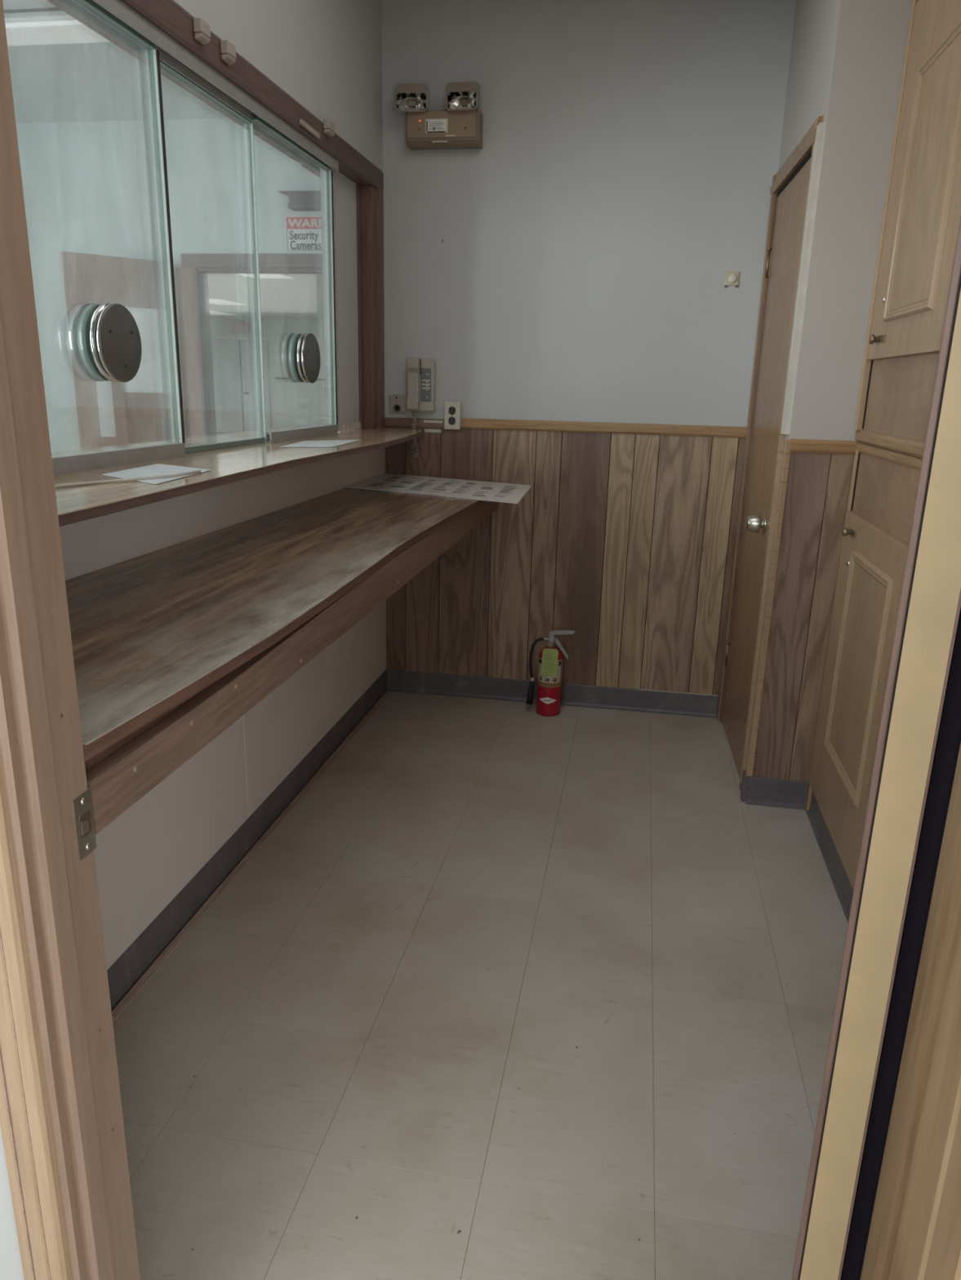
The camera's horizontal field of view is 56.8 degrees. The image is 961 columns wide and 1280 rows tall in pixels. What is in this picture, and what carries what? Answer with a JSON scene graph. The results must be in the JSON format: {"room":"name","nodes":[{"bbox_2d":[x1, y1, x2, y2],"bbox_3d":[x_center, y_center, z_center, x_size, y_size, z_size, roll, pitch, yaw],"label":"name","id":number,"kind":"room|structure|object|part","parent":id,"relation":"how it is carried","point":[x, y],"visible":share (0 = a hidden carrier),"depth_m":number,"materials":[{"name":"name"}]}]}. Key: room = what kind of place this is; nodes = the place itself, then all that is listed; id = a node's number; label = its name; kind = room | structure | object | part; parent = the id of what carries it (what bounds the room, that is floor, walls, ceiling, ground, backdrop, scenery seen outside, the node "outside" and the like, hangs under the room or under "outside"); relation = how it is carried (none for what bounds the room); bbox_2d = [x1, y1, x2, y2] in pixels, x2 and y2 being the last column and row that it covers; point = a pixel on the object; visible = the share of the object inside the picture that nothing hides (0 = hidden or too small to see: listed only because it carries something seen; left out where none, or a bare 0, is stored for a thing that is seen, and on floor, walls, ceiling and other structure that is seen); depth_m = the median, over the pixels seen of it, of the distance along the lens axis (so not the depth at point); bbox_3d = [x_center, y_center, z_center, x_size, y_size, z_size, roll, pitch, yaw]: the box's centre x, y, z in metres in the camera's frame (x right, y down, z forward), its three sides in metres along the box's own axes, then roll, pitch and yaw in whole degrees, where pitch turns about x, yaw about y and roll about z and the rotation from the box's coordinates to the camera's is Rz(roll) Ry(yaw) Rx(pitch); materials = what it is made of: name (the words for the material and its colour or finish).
{"room":"ticket booth","nodes":[
{"label":"ticket booth","id":0,"kind":"room"},
{"bbox_2d":[0,1125,24,1279],"bbox_3d":[0.346,-0.205,0.685,3.800,2.766,0.116,4,16,9],"label":"wall","id":1,"kind":"structure","parent":0,"point":[11,1264],"depth_m":1.05,"materials":[{"name":"white paint"}]},
{"bbox_2d":[0,752,71,1279],"bbox_3d":[-0.494,0.063,0.848,0.059,2.120,0.018,4,16,9],"label":"trim","id":2,"kind":"structure","parent":1,"relation":"attached to","point":[24,1115],"depth_m":0.97,"materials":[{"name":"brown wood"}]},
{"bbox_2d":[0,0,140,1279],"bbox_3d":[-0.452,0.077,0.913,0.030,2.060,0.121,4,16,9],"label":"door frame","id":3,"kind":"structure","parent":1,"relation":"attached to","point":[49,797],"depth_m":0.92,"materials":[{"name":"brown wood"}]},
{"bbox_3d":[-0.442,0.206,0.993,0.001,0.076,0.032,4,16,9],"label":"strike plate","id":4,"kind":"part","parent":3,"relation":"part of","materials":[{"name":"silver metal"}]},
{"bbox_2d":[59,0,386,970],"bbox_3d":[-0.741,-0.697,2.296,0.144,2.766,3.046,4,16,9],"label":"wall","id":5,"kind":"structure","parent":0,"point":[326,55],"depth_m":2.53,"materials":[{"name":"paint"}]},
{"bbox_3d":[-0.795,0.340,1.994,0.004,0.920,1.200,4,16,9],"label":"wall panel","id":6,"kind":"part","parent":5,"relation":"part of","materials":[{"name":"paint"}]},
{"bbox_2d":[2,0,384,475],"bbox_3d":[-0.717,-1.013,2.359,0.189,0.980,2.652,4,16,9],"label":"window","id":7,"kind":"structure","parent":5,"relation":"in","point":[138,142],"depth_m":2.12,"materials":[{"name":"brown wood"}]},
{"bbox_3d":[-0.803,-0.756,1.629,0.012,0.874,0.900,4,16,9],"label":"glass pane","id":8,"kind":"part","parent":7,"relation":"part of","materials":[{"name":"clear glass"}]},
{"bbox_2d":[193,17,210,44],"bbox_3d":[-0.637,-1.393,2.033,0.021,0.040,0.047,4,16,9],"label":"block","id":9,"kind":"object","parent":7,"relation":"attached to","point":[202,29],"visible":1,"depth_m":2.02,"materials":[{"name":"beige plastic"}]},
{"bbox_3d":[-0.702,-0.953,2.330,0.012,0.879,0.570,4,16,9],"label":"glass pane","id":10,"kind":"part","parent":7,"relation":"part of","materials":[{"name":"clear glass"}]},
{"bbox_2d":[220,40,235,65],"bbox_3d":[-0.613,-1.429,2.161,0.021,0.040,0.047,4,16,9],"label":"block","id":11,"kind":"object","parent":7,"relation":"attached to","point":[228,51],"visible":1,"depth_m":2.15,"materials":[{"name":"beige plastic"}]},
{"bbox_3d":[-0.622,-1.439,2.221,0.016,0.075,2.652,4,16,9],"label":"header casing","id":12,"kind":"part","parent":7,"relation":"part of","materials":[{"name":"brown wood"}]},
{"bbox_3d":[-0.576,-1.100,2.843,0.012,0.874,0.605,4,16,9],"label":"glass pane","id":13,"kind":"part","parent":7,"relation":"part of","materials":[{"name":"clear glass"}]},
{"bbox_2d":[298,119,319,138],"bbox_3d":[-0.519,-1.555,2.704,0.010,0.016,0.155,4,16,9],"label":"block","id":14,"kind":"object","parent":7,"relation":"attached to","point":[302,122],"depth_m":2.69,"materials":[{"name":"beige plastic"}]},
{"bbox_2d":[323,118,335,137],"bbox_3d":[-0.484,-1.640,2.845,0.021,0.040,0.061,4,16,9],"label":"block","id":15,"kind":"object","parent":7,"relation":"attached to","point":[329,126],"visible":1,"depth_m":2.83,"materials":[{"name":"beige plastic"}]},
{"bbox_3d":[-0.520,-1.252,3.318,0.025,0.888,0.325,4,16,9],"label":"infill panel","id":16,"kind":"part","parent":7,"relation":"part of","materials":[{"name":"white paint"}]},
{"bbox_3d":[-0.408,-1.316,3.562,0.016,0.910,0.102,4,16,9],"label":"casing","id":17,"kind":"part","parent":7,"relation":"part of","materials":[{"name":"brown wood"}]},
{"bbox_3d":[-0.667,-0.380,2.448,0.004,0.213,2.898,4,16,9],"label":"wall panel","id":18,"kind":"part","parent":5,"relation":"part of","materials":[{"name":"paint"}]},
{"bbox_2d":[53,427,422,526],"bbox_3d":[-0.681,-0.508,2.412,0.650,0.018,2.892,4,16,9],"label":"shelf","id":19,"kind":"object","parent":5,"relation":"attached to","point":[76,504],"visible":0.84,"depth_m":1.89,"materials":[{"name":"laminate"}]},
{"bbox_2d":[54,470,201,488],"bbox_3d":[-0.642,-0.295,1.631,0.030,0.007,0.377,9,18,26],"label":"cable","id":20,"kind":"object","parent":19,"relation":"on","point":[66,485],"visible":0.88,"depth_m":1.62,"materials":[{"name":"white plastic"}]},
{"bbox_2d":[101,463,211,484],"bbox_3d":[-0.649,-0.334,1.775,0.163,0.001,0.374,2,16,3],"label":"paper sheet","id":21,"kind":"object","parent":19,"relation":"on","point":[157,469],"visible":0.93,"depth_m":1.78,"materials":[{"name":"white paper"}]},
{"bbox_2d":[280,440,359,447],"bbox_3d":[-0.490,-0.605,2.729,0.150,0.001,0.427,3,16,6],"label":"paper sheet","id":22,"kind":"object","parent":19,"relation":"on","point":[328,443],"visible":1,"depth_m":2.69,"materials":[{"name":"white paper"}]},
{"bbox_2d":[106,669,387,1010],"bbox_3d":[-0.683,0.571,2.718,0.014,0.100,2.892,4,16,9],"label":"baseboard","id":23,"kind":"structure","parent":5,"relation":"attached to","point":[133,963],"depth_m":2.51,"materials":[{"name":"plastic"}]},
{"bbox_2d":[111,689,391,1022],"bbox_3d":[-0.671,0.618,2.717,0.016,0.010,2.870,4,16,9],"label":"trim","id":24,"kind":"structure","parent":5,"relation":"attached to","point":[178,939],"depth_m":2.50,"materials":[{"name":"brown wood"}]},
{"bbox_2d":[65,479,506,834],"bbox_3d":[-0.413,-0.244,2.423,0.533,0.122,2.917,4,16,9],"label":"countertop","id":25,"kind":"structure","parent":5,"relation":"attached to","point":[173,645],"depth_m":1.59,"materials":[{"name":"laminate"}]},
{"bbox_3d":[-0.213,-0.218,2.407,0.024,0.086,2.883,4,16,9],"label":"rail","id":26,"kind":"part","parent":25,"relation":"part of","materials":[{"name":"brown wood"}]},
{"bbox_2d":[346,473,532,503],"bbox_3d":[-0.140,-0.596,3.458,0.669,0.019,0.663,4,16,9],"label":"paper","id":27,"kind":"object","parent":25,"relation":"on","point":[512,493],"visible":1,"depth_m":3.41,"materials":[{"name":"grey paper"}]},
{"bbox_3d":[-0.556,-0.023,3.272,0.004,0.920,1.490,4,16,9],"label":"wall panel","id":28,"kind":"part","parent":5,"relation":"part of","materials":[{"name":"paint"}]},
{"bbox_2d":[112,691,848,1279],"bbox_3d":[-3.893,-1.515,10.071,15.400,0.120,25.400,4,16,9],"label":"floor","id":29,"kind":"structure","parent":0,"point":[509,991],"depth_m":1.97,"materials":[{"name":"tile"}]},
{"bbox_2d":[525,630,575,716],"bbox_3d":[0.300,0.136,3.811,0.196,0.378,0.109,4,16,9],"label":"fire extinguisher","id":30,"kind":"object","parent":29,"relation":"on","point":[550,657],"visible":1,"depth_m":3.78,"materials":[{"name":"metal"}]},
{"bbox_3d":[0.345,0.035,3.777,0.064,0.090,0.016,4,16,9],"label":"carry handle","id":31,"kind":"part","parent":30,"relation":"part of","materials":[{"name":"metal"}]},
{"bbox_3d":[0.345,-0.029,3.759,0.113,0.032,0.018,4,16,9],"label":"lever","id":32,"kind":"part","parent":30,"relation":"part of","materials":[{"name":"metal"}]},
{"bbox_2d":[805,442,921,888],"bbox_3d":[0.998,0.170,2.225,0.057,1.224,1.369,4,16,9],"label":"base cabinet","id":33,"kind":"object","parent":29,"relation":"on","point":[876,531],"visible":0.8,"depth_m":2.44,"materials":[{"name":"brown wood"}]},
{"bbox_2d":[804,790,853,923],"bbox_3d":[0.935,0.803,2.053,0.014,0.100,2.042,4,16,9],"label":"baseboard","id":34,"kind":"structure","parent":33,"relation":"attached to","point":[841,882],"depth_m":2.65,"materials":[{"name":"plastic"}]},
{"bbox_3d":[1.042,0.090,2.466,0.002,0.554,0.375,4,16,9],"label":"door panel","id":35,"kind":"part","parent":33,"relation":"part of","materials":[{"name":"brown wood"}]},
{"bbox_3d":[1.037,0.090,2.467,0.010,0.615,0.435,4,16,9],"label":"moulding","id":36,"kind":"part","parent":33,"relation":"part of","materials":[{"name":"brown wood"}]},
{"bbox_3d":[1.030,-0.404,2.056,0.020,0.026,1.369,4,16,9],"label":"rail","id":37,"kind":"part","parent":33,"relation":"part of","materials":[{"name":"brown wood"}]},
{"bbox_2d":[382,0,795,716],"bbox_3d":[0.398,-1.058,3.649,1.890,2.766,0.126,4,16,9],"label":"wall","id":38,"kind":"structure","parent":0,"point":[627,162],"depth_m":3.52,"materials":[{"name":"white paint"}]},
{"bbox_2d":[388,394,405,413],"bbox_3d":[-0.351,-0.996,3.742,0.074,0.078,0.010,4,16,9],"label":"jack plate","id":39,"kind":"object","parent":38,"relation":"attached to","point":[396,402],"visible":1,"depth_m":3.74,"materials":[{"name":"plastic"}]},
{"bbox_2d":[384,417,444,432],"bbox_3d":[-0.281,-0.908,3.751,0.262,0.056,0.016,4,16,9],"label":"trim","id":40,"kind":"structure","parent":38,"relation":"attached to","point":[426,424],"depth_m":3.74,"materials":[{"name":"brown wood"}]},
{"bbox_2d":[406,357,435,457],"bbox_3d":[-0.248,-0.965,3.702,0.110,0.401,0.066,4,16,9],"label":"wall phone","id":41,"kind":"object","parent":38,"relation":"attached to","point":[421,372],"visible":0.9,"depth_m":3.67,"materials":[{"name":"plastic"}]},
{"bbox_3d":[-0.274,-0.872,3.732,0.032,0.204,0.021,4,16,9],"label":"phone cord","id":42,"kind":"part","parent":41,"relation":"part of","materials":[{"name":"plastic"}]},
{"bbox_3d":[-0.226,-1.055,3.674,0.043,0.132,0.003,4,16,9],"label":"button panel","id":43,"kind":"part","parent":41,"relation":"part of","materials":[{"name":"grey plastic"}]},
{"bbox_2d":[394,80,483,150],"bbox_3d":[-0.158,-1.990,3.373,0.323,0.209,0.105,4,16,9],"label":"emergency light","id":44,"kind":"object","parent":38,"relation":"attached to","point":[460,126],"visible":1,"depth_m":3.35,"materials":[{"name":"ivory plastic"},{"name":"chrome"}]},
{"bbox_3d":[-0.258,-2.025,3.356,0.026,0.014,0.016,2,16,3],"label":"bulb","id":45,"kind":"part","parent":44,"relation":"part of","materials":[{"name":"glass"}]},
{"bbox_3d":[-0.063,-2.011,3.323,0.026,0.014,0.016,6,17,15],"label":"bulb","id":46,"kind":"part","parent":44,"relation":"part of","materials":[{"name":"glass"}]},
{"bbox_2d":[444,401,460,429],"bbox_3d":[-0.116,-0.936,3.705,0.068,0.112,0.029,4,16,9],"label":"wall outlet","id":47,"kind":"object","parent":38,"relation":"attached to","point":[451,409],"visible":1,"depth_m":3.69,"materials":[{"name":"beige plastic"}]},
{"bbox_2d":[448,417,455,425],"bbox_3d":[-0.119,-0.913,3.699,0.029,0.033,0.003,4,16,9],"label":"receptacle","id":48,"kind":"object","parent":47,"relation":"attached to","point":[451,420],"depth_m":3.70,"materials":[{"name":"black plastic"}]},
{"bbox_2d":[448,406,455,414],"bbox_3d":[-0.118,-0.952,3.687,0.029,0.033,0.003,4,16,9],"label":"receptacle","id":49,"kind":"object","parent":47,"relation":"attached to","point":[451,410],"depth_m":3.69,"materials":[{"name":"black plastic"}]},
{"bbox_2d":[386,669,718,718],"bbox_3d":[0.296,0.236,3.962,1.480,0.102,0.014,4,16,9],"label":"baseboard","id":50,"kind":"structure","parent":38,"relation":"attached to","point":[683,704],"depth_m":3.95,"materials":[{"name":"plastic"}]},
{"bbox_2d":[461,417,746,437],"bbox_3d":[0.500,-0.864,3.616,1.174,0.042,0.017,4,16,9],"label":"trim","id":51,"kind":"structure","parent":38,"relation":"attached to","point":[466,423],"depth_m":3.61,"materials":[{"name":"brown wood"}]},
{"bbox_2d":[724,271,738,287],"bbox_3d":[0.960,-1.375,3.388,0.052,0.057,0.012,4,16,9],"label":"wall plate","id":52,"kind":"object","parent":38,"relation":"attached to","point":[731,277],"visible":1,"depth_m":3.38,"materials":[{"name":"plastic"}]},
{"bbox_2d":[721,0,911,795],"bbox_3d":[1.177,-0.868,3.056,0.355,2.766,0.836,4,16,9],"label":"wall","id":53,"kind":"structure","parent":0,"point":[846,58],"depth_m":2.67,"materials":[{"name":"paint"}]},
{"bbox_2d":[745,439,791,776],"bbox_3d":[0.936,-0.078,2.897,0.020,1.125,0.031,4,16,9],"label":"trim","id":54,"kind":"structure","parent":53,"relation":"attached to","point":[786,455],"depth_m":2.87,"materials":[{"name":"brown wood"}]},
{"bbox_2d":[716,115,825,790],"bbox_3d":[0.975,-0.577,3.181,0.067,2.128,0.808,4,16,8],"label":"door","id":55,"kind":"structure","parent":53,"relation":"in","point":[791,216],"depth_m":3.11,"materials":[{"name":"brown wood"}]},
{"bbox_3d":[1.056,-0.678,3.544,0.018,2.125,0.039,4,16,8],"label":"casing","id":56,"kind":"part","parent":55,"relation":"part of","materials":[{"name":"brown wood"}]},
{"bbox_3d":[0.942,-0.398,3.040,0.063,0.064,0.064,4,16,8],"label":"knob","id":57,"kind":"part","parent":55,"relation":"part of","materials":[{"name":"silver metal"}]},
{"bbox_3d":[1.025,-1.571,2.912,0.022,0.066,0.766,4,16,8],"label":"head casing","id":58,"kind":"part","parent":55,"relation":"part of","materials":[{"name":"brown wood"}]},
{"bbox_2d":[739,770,808,809],"bbox_3d":[1.009,0.516,3.055,0.211,0.100,0.060,4,16,9],"label":"baseboard","id":59,"kind":"structure","parent":53,"relation":"attached to","point":[754,790],"depth_m":3.04,"materials":[{"name":"plastic"}]},
{"bbox_2d":[788,439,859,454],"bbox_3d":[1.051,-0.591,2.714,0.205,0.039,0.017,4,16,9],"label":"trim","id":60,"kind":"structure","parent":53,"relation":"attached to","point":[808,446],"depth_m":2.71,"materials":[{"name":"brown wood"}]},
{"bbox_2d":[840,606,960,1279],"bbox_3d":[0.845,-0.464,1.627,0.484,2.766,2.216,4,16,9],"label":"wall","id":61,"kind":"structure","parent":0,"point":[948,736],"depth_m":0.89,"materials":[{"name":"wood paneling"}]},
{"bbox_2d":[791,215,960,1279],"bbox_3d":[0.591,0.030,1.190,0.064,2.023,0.869,9,18,26],"label":"door","id":62,"kind":"structure","parent":61,"relation":"in","point":[930,601],"depth_m":0.84,"materials":[{"name":"brown wood"}]},
{"bbox_2d":[853,0,960,457],"bbox_3d":[1.032,-1.137,1.847,0.053,1.495,1.368,4,16,9],"label":"upper cabinet","id":63,"kind":"object","parent":61,"relation":"attached to","point":[921,215],"visible":0.9,"depth_m":2.21,"materials":[{"name":"brown wood"}]},
{"bbox_3d":[1.028,-0.439,2.046,0.026,0.038,1.368,4,16,9],"label":"rail","id":64,"kind":"part","parent":63,"relation":"part of","materials":[{"name":"brown wood"}]},
{"bbox_3d":[1.087,-1.155,2.139,0.018,0.898,0.719,4,16,9],"label":"door","id":65,"kind":"part","parent":63,"relation":"part of","materials":[{"name":"brown wood"}]},
{"bbox_3d":[1.069,-1.103,2.139,0.011,0.610,0.425,4,16,9],"label":"moulding","id":66,"kind":"part","parent":63,"relation":"part of","materials":[{"name":"brown wood"}]},
{"bbox_3d":[1.074,-1.103,2.137,0.002,0.558,0.374,4,16,9],"label":"door panel","id":67,"kind":"part","parent":63,"relation":"part of","materials":[{"name":"brown wood"}]},
{"bbox_2d":[859,742,960,1279],"bbox_3d":[0.429,0.152,0.728,0.023,2.060,0.198,4,16,9],"label":"door frame","id":68,"kind":"structure","parent":61,"relation":"attached to","point":[914,1233],"depth_m":0.82,"materials":[{"name":"brown wood"}]}
]}

